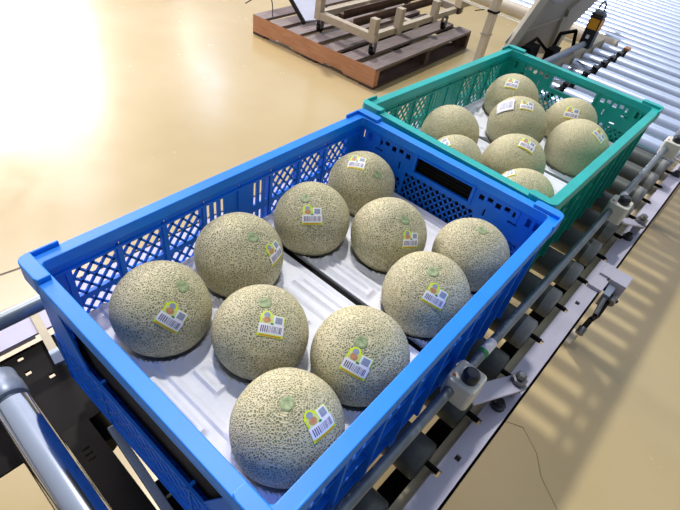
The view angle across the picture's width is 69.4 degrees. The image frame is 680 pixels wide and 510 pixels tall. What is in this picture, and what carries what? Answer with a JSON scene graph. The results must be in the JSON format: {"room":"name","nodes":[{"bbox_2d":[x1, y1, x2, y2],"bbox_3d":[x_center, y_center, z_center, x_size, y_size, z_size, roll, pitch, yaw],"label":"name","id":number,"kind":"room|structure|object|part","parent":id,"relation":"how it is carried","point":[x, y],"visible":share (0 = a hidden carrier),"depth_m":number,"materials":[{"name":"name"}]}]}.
{"room":"processing plant","nodes":[
{"label":"processing plant","id":0,"kind":"room"},
{"bbox_2d":[0,0,679,509],"bbox_3d":[-2.262,-5.453,7.482,33.000,0.100,29.000,35,48,24],"label":"floor","id":1,"kind":"structure","parent":0,"point":[110,110],"depth_m":2.35,"materials":[{"name":"beige concrete"}]},
{"bbox_2d":[0,267,19,275],"bbox_3d":[-2.118,0.525,1.066,3.941,0.001,0.008,-26,54,-33],"label":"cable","id":2,"kind":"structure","parent":1,"relation":"on","point":[19,267],"depth_m":1.75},
{"bbox_2d":[0,310,183,509],"bbox_3d":[-0.540,0.729,0.581,0.836,0.804,0.950,36,48,25],"label":"conveyor","id":3,"kind":"object","parent":1,"relation":"on","point":[67,445],"visible":0.81,"depth_m":0.63,"materials":[{"name":"metal"}]},
{"bbox_3d":[-0.603,0.443,0.439,0.555,0.092,0.945,36,48,25],"label":"frame plate","id":4,"kind":"part","parent":3,"relation":"part of","materials":[{"name":"purple paint"}]},
{"bbox_3d":[-0.474,0.225,0.671,0.169,0.004,0.286,36,48,25],"label":"slotted plate","id":5,"kind":"part","parent":3,"relation":"part of","materials":[{"name":"black paint"}]},
{"bbox_3d":[-0.260,0.329,0.624,0.295,0.042,0.038,36,48,25],"label":"plate","id":6,"kind":"part","parent":3,"relation":"part of","materials":[{"name":"metal"}]},
{"bbox_2d":[0,89,679,509],"bbox_3d":[0.003,0.290,1.113,0.712,0.868,2.700,36,48,25],"label":"conveyor","id":7,"kind":"object","parent":1,"relation":"on","point":[481,392],"visible":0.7,"depth_m":0.85,"materials":[{"name":"grey metal"}]},
{"bbox_3d":[-0.704,0.253,0.423,0.023,0.023,0.955,36,48,25],"label":"guide rail","id":8,"kind":"part","parent":7,"relation":"part of","materials":[{"name":"metal"}]},
{"bbox_3d":[0.071,-0.232,1.302,0.080,0.084,1.568,36,48,25],"label":"frame","id":9,"kind":"part","parent":7,"relation":"part of","materials":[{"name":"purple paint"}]},
{"bbox_2d":[18,109,563,509],"bbox_3d":[-0.021,0.052,0.713,0.402,0.224,0.610,35,48,24],"label":"plastic crate","id":10,"kind":"object","parent":7,"relation":"on","point":[195,473],"visible":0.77,"depth_m":0.61,"materials":[{"name":"blue plastic"}]},
{"bbox_2d":[88,251,419,504],"bbox_3d":[-0.115,0.148,0.663,0.363,0.108,0.300,35,48,24],"label":"tray","id":11,"kind":"object","parent":10,"relation":"in","point":[194,380],"visible":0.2,"depth_m":0.59,"materials":[{"name":"white plastic"}]},
{"bbox_2d":[109,260,211,357],"bbox_3d":[-0.221,0.066,0.611,0.120,0.117,0.121,-13,48,-24],"label":"melon","id":12,"kind":"object","parent":11,"relation":"on","point":[161,308],"visible":1,"depth_m":0.57,"materials":[{"name":"food"}]},
{"bbox_2d":[194,212,282,297],"bbox_3d":[-0.142,0.001,0.696,0.125,0.120,0.124,-13,48,-23],"label":"melon","id":13,"kind":"object","parent":11,"relation":"on","point":[234,251],"visible":0.91,"depth_m":0.65,"materials":[{"name":"food"}]},
{"bbox_2d":[211,284,308,379],"bbox_3d":[-0.098,0.095,0.606,0.119,0.114,0.119,-12,47,-23],"label":"melon","id":14,"kind":"object","parent":11,"relation":"on","point":[259,329],"visible":0.94,"depth_m":0.56,"materials":[{"name":"food"}]},
{"bbox_2d":[229,367,344,488],"bbox_3d":[-0.056,0.181,0.522,0.122,0.117,0.122,-13,48,-24],"label":"melon","id":15,"kind":"object","parent":11,"relation":"on","point":[285,419],"visible":0.94,"depth_m":0.48,"materials":[{"name":"food"}]},
{"bbox_2d":[310,305,409,406],"bbox_3d":[0.024,0.122,0.601,0.122,0.117,0.121,-9,46,-20],"label":"melon","id":16,"kind":"object","parent":11,"relation":"on","point":[358,351],"visible":0.94,"depth_m":0.56,"materials":[{"name":"food"}]},
{"bbox_2d":[262,183,476,348],"bbox_3d":[0.074,0.017,0.842,0.363,0.108,0.258,35,48,24],"label":"tray","id":17,"kind":"object","parent":10,"relation":"in","point":[341,266],"visible":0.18,"depth_m":0.76,"materials":[{"name":"white plastic"}]},
{"bbox_2d":[274,181,349,255],"bbox_3d":[-0.045,-0.057,0.778,0.119,0.116,0.120,-10,47,-22],"label":"melon","id":18,"kind":"object","parent":17,"relation":"on","point":[311,218],"visible":0.99,"depth_m":0.73,"materials":[{"name":"food"}]},
{"bbox_2d":[328,151,394,216],"bbox_3d":[0.038,-0.123,0.866,0.119,0.116,0.117,-11,47,-22],"label":"melon","id":19,"kind":"object","parent":17,"relation":"on","point":[360,177],"visible":0.84,"depth_m":0.82,"materials":[{"name":"food"}]},
{"bbox_2d":[351,197,426,272],"bbox_3d":[0.077,-0.031,0.776,0.121,0.117,0.120,-7,46,-19],"label":"melon","id":20,"kind":"object","parent":17,"relation":"on","point":[385,230],"visible":0.94,"depth_m":0.73,"materials":[{"name":"food"}]},
{"bbox_2d":[381,251,470,337],"bbox_3d":[0.120,0.055,0.692,0.124,0.118,0.123,-12,47,-23],"label":"melon","id":21,"kind":"object","parent":17,"relation":"on","point":[422,291],"visible":0.92,"depth_m":0.65,"materials":[{"name":"food"}]},
{"bbox_2d":[432,218,509,291],"bbox_3d":[0.203,-0.001,0.769,0.119,0.114,0.119,-13,48,-24],"label":"melon","id":22,"kind":"object","parent":17,"relation":"on","point":[475,245],"visible":0.66,"depth_m":0.72,"materials":[{"name":"food"}]},
{"bbox_3d":[0.176,0.162,0.658,0.024,0.017,0.024,36,48,25],"label":"clamp knob","id":23,"kind":"part","parent":7,"relation":"part of","materials":[{"name":"black plastic"}]},
{"bbox_3d":[0.234,0.209,0.749,0.139,0.075,0.030,-16,49,-26],"label":"bracket arm","id":24,"kind":"part","parent":7,"relation":"part of","materials":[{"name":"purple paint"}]},
{"bbox_3d":[0.382,0.034,0.880,0.015,0.015,2.250,36,48,25],"label":"guide rail","id":25,"kind":"part","parent":7,"relation":"part of","materials":[{"name":"metal"}]},
{"bbox_2d":[362,45,663,270],"bbox_3d":[0.375,-0.233,1.098,0.402,0.224,0.610,37,48,25],"label":"plastic crate","id":26,"kind":"object","parent":7,"relation":"on","point":[581,192],"visible":0.46,"depth_m":1.10,"materials":[{"name":"green plastic"}]},
{"bbox_2d":[418,127,566,193],"bbox_3d":[0.271,-0.136,1.044,0.363,0.109,0.282,37,48,25],"label":"tray","id":27,"kind":"object","parent":26,"relation":"in","point":[557,184],"visible":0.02,"depth_m":1.04,"materials":[{"name":"white plastic"}]},
{"bbox_2d":[421,105,478,143],"bbox_3d":[0.232,-0.255,1.042,0.123,0.123,0.117,38,47,26],"label":"melon","id":28,"kind":"object","parent":27,"relation":"on","point":[445,120],"visible":0.53,"depth_m":0.99,"materials":[{"name":"food"}]},
{"bbox_2d":[438,135,482,163],"bbox_3d":[0.219,-0.176,0.956,0.114,0.114,0.109,-11,47,-22],"label":"melon","id":29,"kind":"object","parent":27,"relation":"on","point":[462,144],"visible":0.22,"depth_m":0.91,"materials":[{"name":"food"}]},
{"bbox_2d":[482,134,545,173],"bbox_3d":[0.345,-0.180,0.985,0.126,0.127,0.121,-12,47,-23],"label":"melon","id":30,"kind":"object","parent":27,"relation":"on","point":[508,152],"visible":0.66,"depth_m":0.94,"materials":[{"name":"food"}]},
{"bbox_2d":[501,168,554,197],"bbox_3d":[0.329,-0.100,0.897,0.114,0.116,0.112,-11,47,-22],"label":"melon","id":31,"kind":"object","parent":27,"relation":"on","point":[530,179],"visible":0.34,"depth_m":0.85,"materials":[{"name":"food"}]},
{"bbox_2d":[463,97,612,183],"bbox_3d":[0.467,-0.262,1.218,0.363,0.110,0.279,37,48,25],"label":"tray","id":32,"kind":"object","parent":26,"relation":"in","point":[476,108],"visible":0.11,"depth_m":1.19,"materials":[{"name":"white plastic"}]},
{"bbox_2d":[484,73,538,116],"bbox_3d":[0.422,-0.380,1.215,0.124,0.129,0.129,-12,47,-23],"label":"melon","id":33,"kind":"object","parent":32,"relation":"on","point":[506,86],"visible":0.66,"depth_m":1.17,"materials":[{"name":"food"}]},
{"bbox_2d":[486,96,546,143],"bbox_3d":[0.401,-0.293,1.118,0.126,0.131,0.130,-12,48,-23],"label":"melon","id":34,"kind":"object","parent":32,"relation":"on","point":[515,114],"visible":0.84,"depth_m":1.07,"materials":[{"name":"food"}]},
{"bbox_2d":[544,98,596,138],"bbox_3d":[0.543,-0.311,1.165,0.118,0.120,0.116,-10,47,-21],"label":"melon","id":35,"kind":"object","parent":32,"relation":"on","point":[566,109],"visible":0.59,"depth_m":1.12,"materials":[{"name":"food"}]},
{"bbox_2d":[544,119,608,177],"bbox_3d":[0.514,-0.230,1.074,0.125,0.131,0.131,-14,48,-24],"label":"melon","id":36,"kind":"object","parent":32,"relation":"on","point":[572,145],"visible":0.88,"depth_m":1.03,"materials":[{"name":"food"}]},
{"bbox_3d":[0.380,0.184,0.923,0.037,0.084,1.970,36,48,25],"label":"frame","id":37,"kind":"part","parent":7,"relation":"part of","materials":[{"name":"purple paint"}]},
{"bbox_3d":[0.516,0.128,1.003,0.112,0.036,0.017,-28,55,-34],"label":"lever","id":38,"kind":"part","parent":7,"relation":"part of","materials":[{"name":"black paint"}]},
{"bbox_3d":[0.907,0.071,1.693,0.090,0.650,0.090,36,48,25],"label":"leg","id":39,"kind":"part","parent":7,"relation":"part of","materials":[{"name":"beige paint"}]},
{"bbox_3d":[0.605,-0.117,1.042,0.024,0.017,0.024,36,48,25],"label":"clamp knob","id":40,"kind":"part","parent":7,"relation":"part of","materials":[{"name":"black plastic"}]},
{"bbox_3d":[0.663,-0.069,1.133,0.139,0.075,0.030,-16,49,-26],"label":"bracket arm","id":41,"kind":"part","parent":7,"relation":"part of","materials":[{"name":"grey paint"}]},
{"bbox_3d":[0.900,-0.308,1.307,0.024,0.017,0.024,36,48,25],"label":"clamp knob","id":42,"kind":"part","parent":7,"relation":"part of","materials":[{"name":"black plastic"}]},
{"bbox_2d":[253,0,470,89],"bbox_3d":[0.212,-1.759,3.877,1.130,0.140,1.370,33,47,22],"label":"wooden pallet","id":43,"kind":"object","parent":1,"relation":"on","point":[290,31],"visible":0.74,"depth_m":3.56,"materials":[{"name":"brown wood"}]},
{"bbox_2d":[289,0,316,24],"bbox_3d":[-0.376,-2.110,3.676,0.272,0.440,0.832,-23,53,-31],"label":"panel","id":44,"kind":"object","parent":43,"relation":"on","point":[304,9],"visible":0.7,"depth_m":3.59,"materials":[{"name":"white paint"}]},
{"bbox_2d":[314,0,463,55],"bbox_3d":[0.459,-2.074,3.532,0.540,0.850,1.272,34,47,23],"label":"frame","id":45,"kind":"object","parent":43,"relation":"on","point":[360,7],"visible":1,"depth_m":3.52,"materials":[{"name":"beige paint"}]},
{"bbox_3d":[-0.097,-1.940,3.210,0.050,0.760,0.050,34,47,23],"label":"post","id":46,"kind":"part","parent":45,"relation":"part of","materials":[{"name":"beige paint"}]},
{"bbox_3d":[0.222,-1.480,3.235,0.050,0.150,0.050,34,47,23],"label":"post","id":47,"kind":"part","parent":45,"relation":"part of","materials":[{"name":"beige paint"}]},
{"bbox_3d":[0.370,-1.958,3.805,0.050,0.060,1.150,34,47,23],"label":"angle rail","id":48,"kind":"part","parent":45,"relation":"part of","materials":[{"name":"brown metal"}]},
{"bbox_3d":[0.455,-1.871,3.729,0.050,0.060,1.220,34,47,23],"label":"angle rail","id":49,"kind":"part","parent":45,"relation":"part of","materials":[{"name":"brown metal"}]},
{"bbox_3d":[0.411,-1.628,3.417,0.050,0.170,0.050,34,47,23],"label":"post","id":50,"kind":"part","parent":45,"relation":"part of","materials":[{"name":"beige paint"}]},
{"bbox_3d":[0.721,-1.854,3.736,0.050,0.150,0.050,34,47,23],"label":"post","id":51,"kind":"part","parent":45,"relation":"part of","materials":[{"name":"beige paint"}]},
{"bbox_2d":[464,0,596,92],"bbox_3d":[0.844,-0.845,2.228,0.236,1.230,1.145,36,48,25],"label":"machine","id":52,"kind":"object","parent":1,"relation":"on","point":[545,19],"visible":0.26,"depth_m":1.88,"materials":[{"name":"beige paint"}]},
{"bbox_3d":[0.539,-0.716,2.029,0.095,1.230,0.095,36,48,25],"label":"post","id":53,"kind":"part","parent":52,"relation":"part of","materials":[{"name":"beige metal"}]},
{"bbox_3d":[0.660,-0.759,1.804,0.030,0.571,0.315,36,48,25],"label":"slanting rail","id":54,"kind":"part","parent":52,"relation":"part of","materials":[{"name":"beige metal"}]},
{"bbox_3d":[0.959,-1.049,1.968,0.004,0.490,1.125,36,48,25],"label":"chute panel","id":55,"kind":"part","parent":52,"relation":"part of","materials":[{"name":"grey metal"}]},
{"bbox_3d":[1.041,-1.046,2.095,0.014,0.312,0.480,36,48,25],"label":"rail","id":56,"kind":"part","parent":52,"relation":"part of","materials":[{"name":"grey metal"}]},
{"bbox_2d":[506,421,556,508],"bbox_3d":[0.594,0.624,1.518,0.065,0.001,0.457,-9,46,-20],"label":"floor crack","id":57,"kind":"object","parent":1,"relation":"on","point":[506,421],"depth_m":1.50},
{"bbox_2d":[454,0,679,227],"bbox_3d":[1.697,-1.201,3.051,1.436,0.867,3.602,36,48,25],"label":"conveyor","id":58,"kind":"object","parent":1,"relation":"on","point":[635,52],"visible":0.67,"depth_m":2.08,"materials":[{"name":"metal"}]},
{"bbox_3d":[1.544,-1.974,3.429,0.040,0.130,2.680,36,48,25],"label":"frame","id":59,"kind":"part","parent":58,"relation":"part of","materials":[{"name":"beige paint"}]},
{"bbox_3d":[0.797,-0.722,1.771,0.022,0.022,0.436,36,48,25],"label":"guide rail","id":60,"kind":"part","parent":58,"relation":"part of","materials":[{"name":"grey metal"}]},
{"bbox_2d":[579,1,606,48],"bbox_3d":[0.970,-0.876,1.869,0.046,0.168,0.042,36,48,25],"label":"sensor","id":61,"kind":"object","parent":58,"relation":"attached to","point":[596,21],"visible":0.93,"depth_m":1.86,"materials":[{"name":"black plastic"}]},
{"bbox_3d":[1.648,-0.405,2.353,0.060,0.650,0.060,36,48,25],"label":"leg","id":62,"kind":"part","parent":58,"relation":"part of","materials":[{"name":"beige paint"}]}
]}

